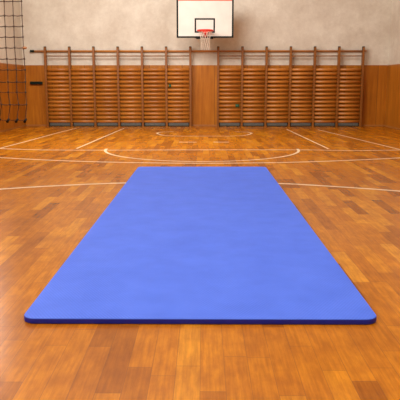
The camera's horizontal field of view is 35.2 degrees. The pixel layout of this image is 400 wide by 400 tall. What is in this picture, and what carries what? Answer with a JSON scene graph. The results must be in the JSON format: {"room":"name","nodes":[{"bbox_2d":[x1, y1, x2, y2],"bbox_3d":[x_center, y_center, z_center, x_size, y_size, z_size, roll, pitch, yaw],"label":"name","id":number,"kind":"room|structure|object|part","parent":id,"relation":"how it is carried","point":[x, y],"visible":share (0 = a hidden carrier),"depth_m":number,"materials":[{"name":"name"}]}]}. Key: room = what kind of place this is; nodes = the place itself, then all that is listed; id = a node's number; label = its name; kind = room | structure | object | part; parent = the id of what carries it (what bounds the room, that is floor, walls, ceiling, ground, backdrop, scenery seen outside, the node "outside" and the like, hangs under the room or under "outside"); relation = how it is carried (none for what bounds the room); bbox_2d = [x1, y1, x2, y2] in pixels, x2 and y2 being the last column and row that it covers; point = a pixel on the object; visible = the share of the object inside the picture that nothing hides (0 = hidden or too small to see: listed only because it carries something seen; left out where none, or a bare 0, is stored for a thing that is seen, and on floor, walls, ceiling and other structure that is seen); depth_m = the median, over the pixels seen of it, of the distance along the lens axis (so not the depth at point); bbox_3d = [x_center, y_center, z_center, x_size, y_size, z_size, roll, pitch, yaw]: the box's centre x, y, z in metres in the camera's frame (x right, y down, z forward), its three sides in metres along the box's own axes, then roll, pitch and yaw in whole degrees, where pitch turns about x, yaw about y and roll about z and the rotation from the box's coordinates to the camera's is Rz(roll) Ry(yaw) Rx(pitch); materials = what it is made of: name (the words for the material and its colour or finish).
{"room":"sports hall","nodes":[
{"label":"sports hall","id":0,"kind":"room"},
{"bbox_2d":[0,0,25,130],"bbox_3d":[-6.161,-3.169,6.932,0.225,6.600,28.710,0,11,0],"label":"wall","id":1,"kind":"structure","parent":0,"point":[9,8],"depth_m":19.95,"materials":[{"name":"beige paint"}]},
{"bbox_3d":[-6.061,-0.925,7.336,0.025,2.040,28.685,0,11,0],"label":"wainscot panel","id":2,"kind":"part","parent":1,"relation":"part of","materials":[{"name":"brown wood"}]},
{"bbox_2d":[0,0,26,122],"bbox_3d":[-5.290,-4.693,16.764,1.438,5.254,0.091,0,11,0],"label":"net","id":3,"kind":"object","parent":1,"relation":"attached to","point":[4,1],"visible":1,"depth_m":16.95,"materials":[{"name":"black fabric"}]},
{"bbox_2d":[0,125,26,131],"bbox_3d":[-6.041,0.055,7.522,0.015,0.045,28.645,0,11,0],"label":"baseboard","id":4,"kind":"structure","parent":1,"relation":"attached to","point":[23,125],"depth_m":20.05,"materials":[{"name":"brown wood"}]},
{"bbox_2d":[0,126,399,399],"bbox_3d":[0.087,0.131,7.505,12.720,0.102,29.110,0,11,0],"label":"floor","id":5,"kind":"structure","parent":0,"point":[56,182],"depth_m":5.36,"materials":[{"name":"wood"}]},
{"bbox_2d":[24,167,376,324],"bbox_3d":[0.017,0.092,7.341,2.201,0.036,7.118,0,11,0],"label":"exercise mat","id":6,"kind":"object","parent":5,"relation":"on","point":[174,245],"visible":1,"depth_m":5.02,"materials":[{"name":"blue plastic"}]},
{"bbox_2d":[20,0,391,124],"bbox_3d":[0.178,-5.799,21.093,12.720,6.600,0.225,0,11,0],"label":"wall","id":7,"kind":"structure","parent":0,"point":[52,24],"depth_m":21.12,"materials":[{"name":"beige paint"}]},
{"bbox_2d":[30,81,42,84],"bbox_3d":[-5.534,-3.958,21.311,0.427,0.100,0.089,0,11,0],"label":"wall fitting","id":8,"kind":"object","parent":7,"relation":"attached to","point":[31,82],"visible":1,"depth_m":21.28,"materials":[{"name":"black metal"}]},
{"bbox_2d":[43,46,191,126],"bbox_3d":[-2.741,-3.815,21.243,4.920,2.644,0.239,0,11,0],"label":"wall bars","id":9,"kind":"object","parent":7,"relation":"attached to","point":[71,122],"visible":1,"depth_m":21.19,"materials":[{"name":"brown wood"}]},
{"bbox_3d":[-5.161,-3.802,21.216,0.072,2.629,0.150,0,11,0],"label":"post","id":10,"kind":"part","parent":9,"relation":"part of","materials":[{"name":"brown wood"}]},
{"bbox_3d":[-4.354,-3.801,21.211,0.072,2.629,0.150,0,11,0],"label":"post","id":11,"kind":"part","parent":9,"relation":"part of","materials":[{"name":"brown wood"}]},
{"bbox_3d":[-3.546,-3.800,21.206,0.072,2.629,0.150,0,11,0],"label":"post","id":12,"kind":"part","parent":9,"relation":"part of","materials":[{"name":"brown wood"}]},
{"bbox_3d":[-2.740,-3.799,21.201,0.072,2.629,0.150,0,11,0],"label":"post","id":13,"kind":"part","parent":9,"relation":"part of","materials":[{"name":"brown wood"}]},
{"bbox_3d":[-1.933,-3.799,21.195,0.072,2.629,0.150,0,11,0],"label":"post","id":14,"kind":"part","parent":9,"relation":"part of","materials":[{"name":"brown wood"}]},
{"bbox_3d":[-1.127,-3.797,21.190,0.072,2.629,0.150,0,11,0],"label":"post","id":15,"kind":"part","parent":9,"relation":"part of","materials":[{"name":"brown wood"}]},
{"bbox_3d":[-0.321,-3.797,21.185,0.072,2.629,0.150,0,11,0],"label":"post","id":16,"kind":"part","parent":9,"relation":"part of","materials":[{"name":"brown wood"}]},
{"bbox_2d":[30,50,366,51],"bbox_3d":[-0.067,-4.984,21.094,11.255,0.080,0.122,0,11,0],"label":"wooden pole","id":17,"kind":"object","parent":7,"relation":"attached to","point":[30,50],"visible":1,"depth_m":21.05,"materials":[{"name":"brown wood"}]},
{"bbox_2d":[176,0,233,49],"bbox_3d":[0.161,-5.525,20.024,1.775,1.555,2.028,0,11,0],"label":"basketball hoop","id":18,"kind":"object","parent":7,"relation":"attached to","point":[198,19],"visible":1,"depth_m":19.60,"materials":[{"name":"white paint"}]},
{"bbox_2d":[27,125,383,125],"bbox_3d":[0.178,-2.554,21.573,12.270,0.045,0.015,0,11,0],"label":"baseboard","id":19,"kind":"structure","parent":7,"relation":"attached to","point":[27,125],"depth_m":21.56,"materials":[{"name":"brown wood"}]},
{"bbox_3d":[0.178,-3.539,21.411,12.320,2.040,0.025,0,11,0],"label":"wainscot panel","id":20,"kind":"part","parent":7,"relation":"part of","materials":[{"name":"brown wood"}]},
{"bbox_2d":[217,46,364,126],"bbox_3d":[3.018,-3.808,21.207,4.900,2.644,0.239,0,11,0],"label":"wall bars","id":21,"kind":"object","parent":7,"relation":"attached to","point":[241,122],"visible":1,"depth_m":21.16,"materials":[{"name":"brown wood"}]},
{"bbox_3d":[0.607,-3.796,21.180,0.072,2.629,0.150,0,11,0],"label":"post","id":22,"kind":"part","parent":21,"relation":"part of","materials":[{"name":"brown wood"}]},
{"bbox_3d":[1.412,-3.795,21.175,0.072,2.629,0.150,0,11,0],"label":"post","id":23,"kind":"part","parent":21,"relation":"part of","materials":[{"name":"brown wood"}]},
{"bbox_3d":[2.216,-3.794,21.170,0.072,2.629,0.150,0,11,0],"label":"post","id":24,"kind":"part","parent":21,"relation":"part of","materials":[{"name":"brown wood"}]},
{"bbox_3d":[3.019,-3.793,21.165,0.072,2.629,0.150,0,11,0],"label":"post","id":25,"kind":"part","parent":21,"relation":"part of","materials":[{"name":"brown wood"}]},
{"bbox_3d":[3.822,-3.792,21.160,0.072,2.629,0.150,0,11,0],"label":"post","id":26,"kind":"part","parent":21,"relation":"part of","materials":[{"name":"brown wood"}]},
{"bbox_3d":[4.625,-3.791,21.154,0.072,2.629,0.150,0,11,0],"label":"post","id":27,"kind":"part","parent":21,"relation":"part of","materials":[{"name":"brown wood"}]},
{"bbox_3d":[5.428,-3.790,21.149,0.072,2.629,0.150,0,11,0],"label":"post","id":28,"kind":"part","parent":21,"relation":"part of","materials":[{"name":"brown wood"}]},
{"bbox_2d":[385,0,399,127],"bbox_3d":[6.334,-3.155,6.854,0.225,6.600,28.710,0,11,0],"label":"wall","id":29,"kind":"structure","parent":0,"point":[392,111],"depth_m":20.52,"materials":[{"name":"beige paint"}]},
{"bbox_3d":[6.234,-0.911,7.259,0.025,2.040,28.685,0,11,0],"label":"wainscot panel","id":30,"kind":"part","parent":29,"relation":"part of","materials":[{"name":"brown wood"}]}
]}

